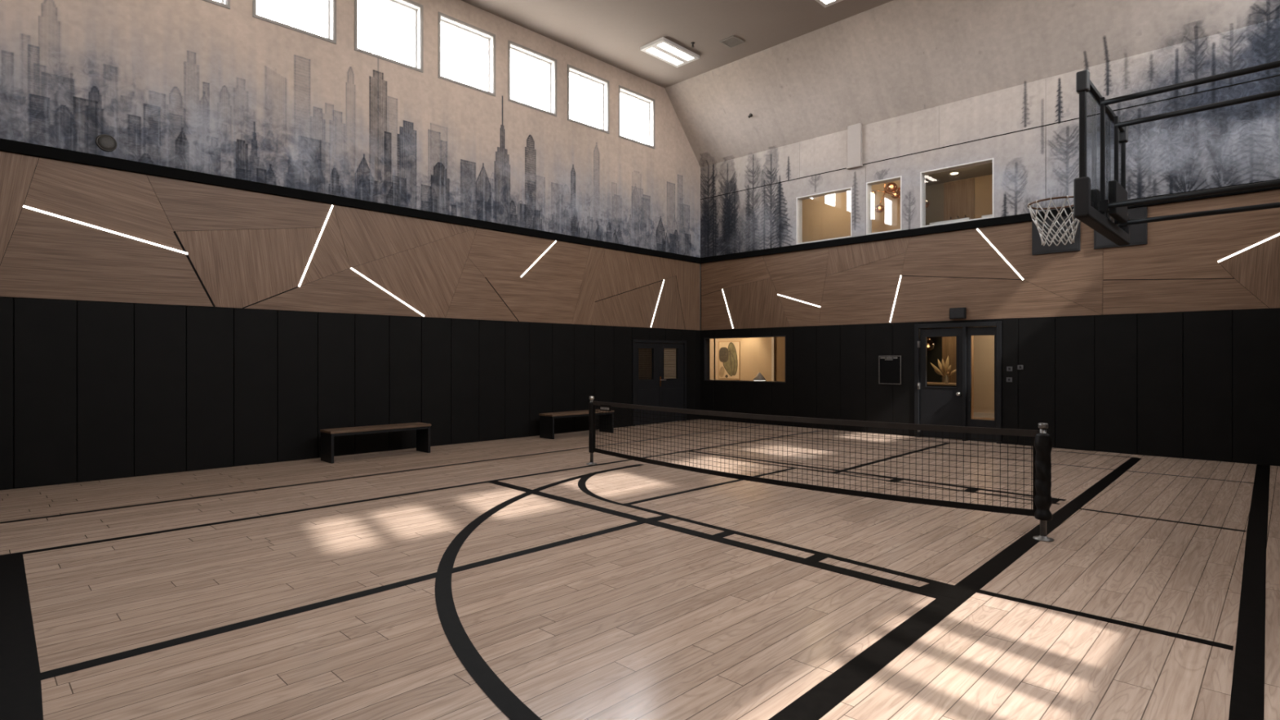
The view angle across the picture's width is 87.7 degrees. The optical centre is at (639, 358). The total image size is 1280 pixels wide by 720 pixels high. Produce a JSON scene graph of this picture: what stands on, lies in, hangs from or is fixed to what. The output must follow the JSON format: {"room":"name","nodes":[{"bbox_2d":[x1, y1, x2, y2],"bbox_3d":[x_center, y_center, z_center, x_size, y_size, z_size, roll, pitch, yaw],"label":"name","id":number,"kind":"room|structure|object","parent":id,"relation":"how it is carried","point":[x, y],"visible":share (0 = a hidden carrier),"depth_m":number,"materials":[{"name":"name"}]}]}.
{"room":"indoor sports court","nodes":[
{"label":"indoor sports court","id":0,"kind":"room"},
{"bbox_2d":[0,0,700,490],"bbox_3d":[-3.561,-2.500,11.538,0.201,8.200,14.309,0,0,44],"label":"wall","id":1,"kind":"structure","parent":0,"point":[121,357],"depth_m":9.85,"materials":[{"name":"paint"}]},
{"bbox_2d":[22,204,188,254],"bbox_3d":[-6.583,-1.585,8.299,0.011,0.401,1.621,0,0,44],"label":"sconce","id":2,"kind":"object","parent":1,"relation":"attached to","point":[24,206],"visible":1,"depth_m":8.23,"materials":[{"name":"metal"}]},
{"bbox_2d":[95,133,117,151],"bbox_3d":[-6.613,-2.680,8.265,0.038,0.210,0.210,0,0,44],"label":"wall speaker","id":3,"kind":"object","parent":1,"relation":"attached to","point":[105,142],"visible":1,"depth_m":8.25,"materials":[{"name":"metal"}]},
{"bbox_2d":[97,135,115,149],"bbox_3d":[-6.609,-2.680,8.261,0.028,0.180,0.180,0,0,44],"label":"grille","id":4,"kind":"object","parent":3,"relation":"attached to","point":[104,142],"depth_m":8.25,"materials":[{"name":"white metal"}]},
{"bbox_2d":[203,0,230,8],"bbox_3d":[-6.147,-5.412,8.886,0.214,1.139,1.154,0,0,44],"label":"window","id":5,"kind":"structure","parent":1,"relation":"in","point":[224,3],"depth_m":9.17,"materials":[{"name":"white paint"}]},
{"bbox_2d":[252,0,336,44],"bbox_3d":[-5.145,-5.412,9.910,0.214,1.139,1.154,0,0,44],"label":"window","id":6,"kind":"structure","parent":1,"relation":"in","point":[331,4],"depth_m":10.22,"materials":[{"name":"white paint"}]},
{"bbox_2d":[297,204,333,287],"bbox_3d":[-4.878,-1.712,10.040,0.011,1.300,0.515,0,0,44],"label":"sconce","id":7,"kind":"object","parent":1,"relation":"attached to","point":[331,206],"visible":1,"depth_m":10.03,"materials":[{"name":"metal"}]},
{"bbox_2d":[0,137,700,263],"bbox_3d":[-3.417,-2.438,11.524,0.065,0.135,14.089,0,0,44],"label":"trim","id":8,"kind":"structure","parent":1,"relation":"attached to","point":[6,145],"depth_m":9.71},
{"bbox_2d":[350,266,424,316],"bbox_3d":[-4.086,-1.073,10.850,0.011,0.724,1.249,0,0,44],"label":"sconce","id":9,"kind":"object","parent":1,"relation":"attached to","point":[351,268],"visible":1,"depth_m":10.81,"materials":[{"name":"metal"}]},
{"bbox_2d":[354,0,422,72],"bbox_3d":[-4.143,-5.412,10.934,0.214,1.139,1.154,0,0,44],"label":"window","id":10,"kind":"structure","parent":1,"relation":"in","point":[408,4],"depth_m":11.24,"materials":[{"name":"white paint"}]},
{"bbox_2d":[438,11,495,96],"bbox_3d":[-3.141,-5.412,11.957,0.214,1.139,1.154,0,0,44],"label":"window","id":11,"kind":"structure","parent":1,"relation":"in","point":[443,18],"depth_m":12.10,"materials":[{"name":"white paint"}]},
{"bbox_2d":[507,40,556,116],"bbox_3d":[-2.139,-5.412,12.981,0.214,1.139,1.154,0,0,44],"label":"window","id":12,"kind":"structure","parent":1,"relation":"in","point":[552,62],"depth_m":13.14,"materials":[{"name":"white paint"}]},
{"bbox_2d":[520,240,556,277],"bbox_3d":[-1.974,-1.958,13.008,0.011,0.820,0.874,0,0,44],"label":"sconce","id":13,"kind":"object","parent":1,"relation":"attached to","point":[555,241],"visible":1,"depth_m":12.98,"materials":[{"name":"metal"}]},
{"bbox_2d":[567,63,609,133],"bbox_3d":[-1.137,-5.412,14.005,0.214,1.139,1.154,0,0,44],"label":"window","id":14,"kind":"structure","parent":1,"relation":"in","point":[605,86],"depth_m":14.27,"materials":[{"name":"white paint"}]},
{"bbox_2d":[618,84,654,148],"bbox_3d":[-0.135,-5.412,15.028,0.214,1.139,1.154,0,0,44],"label":"window","id":15,"kind":"structure","parent":1,"relation":"in","point":[650,104],"depth_m":15.31,"materials":[{"name":"white paint"}]},
{"bbox_2d":[649,280,664,327],"bbox_3d":[0.405,-1.288,15.438,0.011,1.140,0.480,0,0,44],"label":"sconce","id":16,"kind":"object","parent":1,"relation":"attached to","point":[663,280],"visible":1,"depth_m":15.43,"materials":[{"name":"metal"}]},
{"bbox_2d":[632,339,686,426],"bbox_3d":[0.456,0.532,15.535,0.190,1.935,1.830,0,0,44],"label":"door","id":17,"kind":"structure","parent":1,"relation":"in","point":[659,391],"depth_m":15.51,"materials":[{"name":"grey paint"}]},
{"bbox_2d":[638,348,651,379],"bbox_3d":[0.099,0.115,15.226,0.005,0.710,0.480,0,0,44],"label":"window","id":18,"kind":"structure","parent":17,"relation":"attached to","point":[648,353],"depth_m":15.26,"materials":[{"name":"glass"}]},
{"bbox_2d":[663,348,675,378],"bbox_3d":[0.694,0.110,15.833,0.004,0.701,0.480,0,0,44],"label":"blind","id":19,"kind":"object","parent":17,"relation":"attached to","point":[664,348],"depth_m":15.85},
{"bbox_2d":[0,418,1279,719],"bbox_3d":[0.786,1.559,7.248,12.516,0.123,14.359,0,0,44],"label":"floor","id":20,"kind":"structure","parent":0,"point":[522,578],"depth_m":4.41,"materials":[{"name":"brown wood"}]},
{"bbox_2d":[320,422,431,463],"bbox_3d":[-4.027,1.270,10.239,0.416,0.460,1.560,0,0,44],"label":"bench","id":21,"kind":"object","parent":20,"relation":"on","point":[423,429],"visible":1,"depth_m":10.03,"materials":[{"name":"brown wood"}]},
{"bbox_2d":[538,408,613,439],"bbox_3d":[-1.222,1.270,13.105,0.416,0.460,1.580,0,0,44],"label":"bench","id":22,"kind":"object","parent":20,"relation":"on","point":[546,420],"visible":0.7,"depth_m":12.70,"materials":[{"name":"brown wood"}]},
{"bbox_2d":[586,395,1053,542],"bbox_3d":[1.331,1.016,7.513,5.800,0.967,0.150,0,0,44],"label":"net","id":23,"kind":"object","parent":20,"relation":"on","point":[1042,442],"visible":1,"depth_m":6.71,"materials":[{"name":"fabric"}]},
{"bbox_2d":[638,342,675,379],"bbox_3d":[0.588,0.250,17.266,1.884,2.500,0.100,0,0,44],"label":"wall","id":24,"kind":"structure","parent":0,"point":[644,350],"depth_m":17.49,"materials":[{"name":"brown wood"}]},
{"bbox_2d":[462,0,893,88],"bbox_3d":[0.867,-6.425,7.330,12.416,0.150,11.689,0,0,44],"label":"ceiling","id":25,"kind":"structure","parent":0,"point":[613,33],"depth_m":12.58,"materials":[{"name":"paint"}]},
{"bbox_2d":[640,36,699,67],"bbox_3d":[0.628,-6.317,13.757,0.630,0.064,1.140,0,0,44],"label":"ceiling light","id":26,"kind":"object","parent":25,"relation":"attached to","point":[664,49],"visible":1,"depth_m":13.68,"materials":[{"name":"white paint"}]},
{"bbox_2d":[646,47,682,64],"bbox_3d":[0.519,-6.307,13.864,0.181,0.024,0.956,0,0,44],"label":"diffuser","id":27,"kind":"object","parent":26,"relation":"attached to","point":[655,51],"depth_m":13.85,"materials":[{"name":"white plastic"}]},
{"bbox_2d":[657,42,693,60],"bbox_3d":[0.737,-6.307,13.650,0.181,0.024,0.956,0,0,44],"label":"diffuser","id":28,"kind":"object","parent":26,"relation":"attached to","point":[665,46],"depth_m":13.65,"materials":[{"name":"white plastic"}]},
{"bbox_2d":[719,35,744,48],"bbox_3d":[1.838,-6.339,13.321,0.350,0.022,0.370,0,0,44],"label":"ceiling vent","id":29,"kind":"object","parent":25,"relation":"in","point":[732,41],"visible":1,"depth_m":13.31,"materials":[{"name":"white metal"}]},
{"bbox_2d":[815,0,842,7],"bbox_3d":[3.136,-6.317,11.302,0.630,0.064,1.140,0,0,44],"label":"ceiling light","id":30,"kind":"object","parent":25,"relation":"attached to","point":[824,3],"visible":1,"depth_m":11.76,"materials":[{"name":"white paint"}]},
{"bbox_2d":[822,0,834,3],"bbox_3d":[3.027,-6.307,11.409,0.181,0.024,0.956,0,0,44],"label":"diffuser","id":31,"kind":"object","parent":30,"relation":"attached to","point":[823,1],"depth_m":11.73,"materials":[{"name":"white plastic"}]},
{"bbox_2d":[720,337,785,381],"bbox_3d":[3.451,0.125,18.536,6.200,2.750,0.120,0,0,44],"label":"wall","id":32,"kind":"structure","parent":0,"point":[755,353],"depth_m":18.53,"materials":[{"name":"beige paint"}]},
{"bbox_2d":[710,338,719,379],"bbox_3d":[1.978,0.125,19.876,0.980,2.650,0.025,0,0,44],"label":"trim","id":33,"kind":"structure","parent":32,"relation":"attached to","point":[713,342],"depth_m":19.64,"materials":[{"name":"beige wood"}]},
{"bbox_2d":[718,341,740,379],"bbox_3d":[2.578,0.050,19.280,0.750,1.100,0.036,0,0,44],"label":"art print","id":34,"kind":"object","parent":32,"relation":"attached to","point":[729,352],"visible":1,"depth_m":19.26,"materials":[{"name":"paper"}]},
{"bbox_2d":[771,337,774,381],"bbox_3d":[3.639,0.125,18.249,0.070,2.750,0.024,0,0,44],"label":"trim","id":35,"kind":"structure","parent":32,"relation":"attached to","point":[772,338],"depth_m":18.24,"materials":[{"name":"white paint"}]},
{"bbox_2d":[802,180,900,242],"bbox_3d":[4.556,-3.230,16.391,3.980,1.860,0.100,0,0,44],"label":"wall","id":36,"kind":"structure","parent":0,"point":[828,216],"depth_m":16.09,"materials":[{"name":"beige paint"}]},
{"bbox_2d":[871,182,900,213],"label":"globe chandelier","id":37,"kind":"object","parent":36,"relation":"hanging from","point":[891,188],"depth_m":14.65,"materials":[{"name":"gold metal"}]},
{"bbox_2d":[922,328,942,382],"bbox_3d":[6.861,0.050,16.444,1.400,2.900,0.100,0,0,44],"label":"wall","id":38,"kind":"structure","parent":0,"point":[935,353],"depth_m":16.11,"materials":[{"name":"paint"}]},
{"bbox_2d":[942,327,973,418],"bbox_3d":[7.470,0.050,15.679,0.660,2.900,0.140,0,0,44],"label":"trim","id":39,"kind":"structure","parent":38,"relation":"attached to","point":[948,344],"depth_m":15.68,"materials":[{"name":"brown wood"}]},
{"bbox_2d":[925,173,992,225],"bbox_3d":[6.865,-3.250,16.019,7.800,1.900,0.100,0,0,44],"label":"wall","id":40,"kind":"structure","parent":0,"point":[984,184],"depth_m":15.19,"materials":[{"name":"brown wood"}]},
{"bbox_2d":[925,198,929,208],"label":"globe chandelier","id":41,"kind":"object","parent":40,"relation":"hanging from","point":[927,203],"depth_m":14.19,"materials":[{"name":"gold metal"}]},
{"bbox_2d":[943,177,974,221],"bbox_3d":[7.381,-3.220,15.424,0.670,1.800,0.030,0,0,44],"label":"wall panel","id":42,"kind":"object","parent":40,"relation":"attached to","point":[958,196],"depth_m":15.40,"materials":[{"name":"brown wood"}]},
{"bbox_2d":[925,162,992,186],"bbox_3d":[5.777,-4.190,14.908,7.800,0.100,3.211,0,0,44],"label":"ceiling","id":43,"kind":"structure","parent":0,"point":[986,169],"depth_m":14.95,"materials":[{"name":"white paint"}]},
{"bbox_2d":[949,171,959,174],"bbox_3d":[6.998,-4.133,14.840,0.190,0.015,0.190,0,0,44],"label":"recessed light","id":44,"kind":"object","parent":43,"relation":"in","point":[954,172],"visible":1,"depth_m":14.84,"materials":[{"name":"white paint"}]},
{"bbox_2d":[665,0,1279,167],"bbox_3d":[5.378,-5.608,11.938,12.416,1.861,1.576,0,0,44],"label":"sloped ceiling","id":45,"kind":"structure","parent":0,"point":[895,58],"depth_m":12.19,"materials":[{"name":"paint"}]},
{"bbox_2d":[973,326,994,413],"bbox_3d":[9.299,0.050,16.576,4.700,2.900,0.100,0,0,44],"label":"wall","id":46,"kind":"structure","parent":0,"point":[984,345],"depth_m":17.01,"materials":[{"name":"beige paint"}]},
{"bbox_2d":[973,412,994,417],"bbox_3d":[9.223,1.440,16.570,4.600,0.120,0.015,0,0,44],"label":"baseboard","id":47,"kind":"structure","parent":46,"relation":"attached to","point":[975,414],"depth_m":17.00,"materials":[{"name":"white paint"}]},
{"bbox_2d":[973,417,994,420],"bbox_3d":[7.441,1.550,14.749,4.800,0.100,5.311,0,0,44],"label":"floor","id":48,"kind":"structure","parent":0,"point":[975,418],"depth_m":16.81,"materials":[{"name":"brown wood"}]},
{"bbox_2d":[927,382,955,386],"bbox_3d":[5.969,1.000,14.168,1.810,1.000,0.600,0,0,44],"label":"countertop","id":49,"kind":"structure","parent":48,"relation":"on","point":[929,384],"depth_m":13.66,"materials":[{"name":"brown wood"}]},
{"bbox_2d":[930,355,955,382],"bbox_3d":[6.280,0.215,13.786,0.130,0.570,0.550,0,0,-41],"label":"plant","id":50,"kind":"object","parent":49,"relation":"on","point":[944,368],"visible":0.97,"depth_m":13.74,"materials":[{"name":"beige plant"}]},
{"bbox_2d":[700,17,1279,466],"bbox_3d":[5.861,-1.700,12.432,12.416,6.600,0.211,0,0,44],"label":"wall","id":51,"kind":"structure","parent":0,"point":[1160,347],"depth_m":11.22,"materials":[{"name":"paint"}]},
{"bbox_2d":[721,288,733,328],"bbox_3d":[2.101,-1.202,15.970,0.351,0.969,0.011,0,0,44],"label":"sconce","id":52,"kind":"object","parent":51,"relation":"attached to","point":[722,289],"visible":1,"depth_m":15.96,"materials":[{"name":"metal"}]},
{"bbox_2d":[703,335,786,382],"bbox_3d":[2.487,0.007,15.742,2.330,1.055,0.209,0,0,44],"label":"window","id":53,"kind":"structure","parent":51,"relation":"in","point":[706,340],"depth_m":16.48,"materials":[{"name":"grey metal"}]},
{"bbox_2d":[777,293,821,307],"bbox_3d":[3.477,-1.280,14.624,1.083,0.371,0.011,0,0,44],"label":"sconce","id":54,"kind":"object","parent":51,"relation":"attached to","point":[777,294],"visible":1,"depth_m":14.61,"materials":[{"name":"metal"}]},
{"bbox_2d":[795,186,851,244],"bbox_3d":[3.976,-3.035,14.283,1.300,1.030,0.211,0,0,44],"label":"window","id":55,"kind":"structure","parent":51,"relation":"in","point":[798,200],"depth_m":14.65,"materials":[{"name":"white paint"}]},
{"bbox_2d":[846,123,862,168],"bbox_3d":[4.407,-4.362,13.677,0.315,0.875,0.105,0,0,44],"label":"wall box","id":56,"kind":"object","parent":51,"relation":"attached to","point":[854,131],"visible":1,"depth_m":13.63,"materials":[{"name":"paint"}]},
{"bbox_2d":[866,175,902,235],"bbox_3d":[4.923,-3.050,13.356,0.730,1.060,0.211,0,0,44],"label":"window","id":57,"kind":"structure","parent":51,"relation":"in","point":[868,184],"depth_m":13.53,"materials":[{"name":"white paint"}]},
{"bbox_2d":[878,355,901,384],"bbox_3d":[4.942,0.217,13.183,0.448,0.563,0.022,0,0,44],"label":"notice board","id":58,"kind":"object","parent":51,"relation":"attached to","point":[889,366],"visible":1,"depth_m":13.18,"materials":[{"name":"metal"}]},
{"bbox_2d":[888,275,902,322],"bbox_3d":[5.024,-1.177,13.109,0.251,0.916,0.011,0,0,44],"label":"sconce","id":59,"kind":"object","parent":51,"relation":"attached to","point":[899,283],"visible":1,"depth_m":13.11,"materials":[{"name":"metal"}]},
{"bbox_2d":[920,157,994,227],"bbox_3d":[5.906,-3.050,12.395,1.300,1.060,0.211,0,0,44],"label":"window","id":60,"kind":"structure","parent":51,"relation":"in","point":[922,174],"depth_m":12.57,"materials":[{"name":"white paint"}]},
{"bbox_2d":[929,217,969,224],"bbox_3d":[5.878,-2.575,12.667,0.720,0.110,0.050,0,0,44],"label":"board","id":61,"kind":"object","parent":60,"relation":"attached to","point":[968,218],"visible":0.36,"depth_m":12.64,"materials":[{"name":"white paint"}]},
{"bbox_2d":[982,213,992,217],"bbox_3d":[6.386,-2.575,12.170,0.260,0.110,0.050,0,0,44],"label":"board","id":62,"kind":"object","parent":60,"relation":"attached to","point":[986,215],"visible":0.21,"depth_m":12.18,"materials":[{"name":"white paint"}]},
{"bbox_2d":[914,320,1001,444],"bbox_3d":[5.861,0.415,12.334,1.530,2.170,0.191,0,0,44],"label":"door","id":63,"kind":"structure","parent":51,"relation":"in","point":[935,406],"depth_m":12.33,"materials":[{"name":"grey paint"}]},
{"bbox_2d":[949,307,966,319],"bbox_3d":[5.845,-0.838,12.261,0.280,0.205,0.076,0,0,44],"label":"emergency light","id":64,"kind":"object","parent":51,"relation":"attached to","point":[954,313],"visible":1,"depth_m":12.22,"materials":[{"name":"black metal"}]},
{"bbox_2d":[700,178,1279,263],"bbox_3d":[5.786,-2.438,12.355,12.016,0.135,0.065,0,0,44],"label":"trim","id":65,"kind":"structure","parent":51,"relation":"attached to","point":[1025,217],"depth_m":12.59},
{"bbox_2d":[976,227,1023,279],"bbox_3d":[6.364,-1.863,11.798,0.777,1.007,0.011,0,0,44],"label":"sconce","id":66,"kind":"object","parent":51,"relation":"attached to","point":[977,228],"visible":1,"depth_m":11.78,"materials":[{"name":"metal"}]},
{"bbox_2d":[1006,366,1012,371],"bbox_3d":[6.477,0.175,11.684,0.090,0.080,0.018,0,0,44],"label":"wall switch","id":67,"kind":"object","parent":51,"relation":"attached to","point":[1008,368],"visible":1,"depth_m":11.68,"materials":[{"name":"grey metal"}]},
{"bbox_2d":[1006,377,1012,382],"bbox_3d":[6.473,0.365,11.688,0.090,0.080,0.018,0,0,44],"label":"wall switch","id":68,"kind":"object","parent":51,"relation":"attached to","point":[1008,379],"visible":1,"depth_m":11.68,"materials":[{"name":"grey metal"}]},
{"bbox_2d":[1017,364,1023,369],"bbox_3d":[6.598,0.145,11.565,0.090,0.080,0.018,0,0,44],"label":"wall switch","id":69,"kind":"object","parent":51,"relation":"attached to","point":[1019,366],"visible":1,"depth_m":11.56,"materials":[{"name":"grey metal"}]},
{"bbox_2d":[1031,215,1080,254],"bbox_3d":[6.974,-2.140,11.184,0.700,0.720,0.036,0,0,44],"label":"wall plate","id":70,"kind":"object","parent":51,"relation":"attached to","point":[1037,248],"visible":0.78,"depth_m":11.18,"materials":[{"name":"grey metal"}]},
{"bbox_2d":[1093,206,1146,248],"bbox_3d":[7.606,-2.070,10.565,0.690,0.580,0.036,0,0,44],"label":"wall plate","id":71,"kind":"object","parent":51,"relation":"attached to","point":[1138,231],"visible":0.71,"depth_m":10.43,"materials":[{"name":"grey metal"}]},
{"bbox_2d":[1217,232,1279,262],"bbox_3d":[9.090,-1.860,9.129,1.797,0.910,0.011,0,0,44],"label":"sconce","id":72,"kind":"object","parent":51,"relation":"attached to","point":[1277,234],"visible":1,"depth_m":9.51,"materials":[{"name":"plastic"}]},
{"bbox_3d":[7.441,-1.450,14.749,4.800,0.100,5.311,0,0,44],"label":"ceiling","id":73,"kind":"structure","parent":0,"visible":0},
{"bbox_2d":[927,337,934,351],"bbox_3d":[6.377,-0.787,14.748,0.250,1.225,0.250,0,0,44],"label":"globe pendant","id":74,"kind":"object","parent":73,"relation":"hanging from","point":[931,344],"visible":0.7,"depth_m":14.65,"materials":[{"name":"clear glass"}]},
{"bbox_3d":[2.565,1.550,17.702,6.300,0.100,2.711,0,0,44],"label":"floor","id":75,"kind":"structure","parent":0,"visible":0},
{"bbox_3d":[2.894,1.125,17.038,1.900,0.750,0.700,0,0,44],"label":"desk","id":76,"kind":"object","parent":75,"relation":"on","visible":0},
{"bbox_2d":[752,372,766,381],"bbox_3d":[3.030,0.542,16.905,0.350,0.415,0.350,0,0,44],"label":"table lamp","id":77,"kind":"object","parent":76,"relation":"on","point":[759,377],"visible":0.75,"depth_m":16.81,"materials":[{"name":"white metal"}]},
{"bbox_3d":[5.217,-2.500,3.071,0.240,8.200,14.489,0,0,44],"label":"wall","id":78,"kind":"structure","parent":0,"visible":0},
{"bbox_2d":[1026,60,1279,246],"bbox_3d":[5.125,-1.785,5.466,2.010,1.350,3.386,0,0,-37],"label":"basketball hoop","id":79,"kind":"object","parent":78,"relation":"attached to","point":[1087,202],"visible":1,"depth_m":6.06,"materials":[{"name":"black metal"}]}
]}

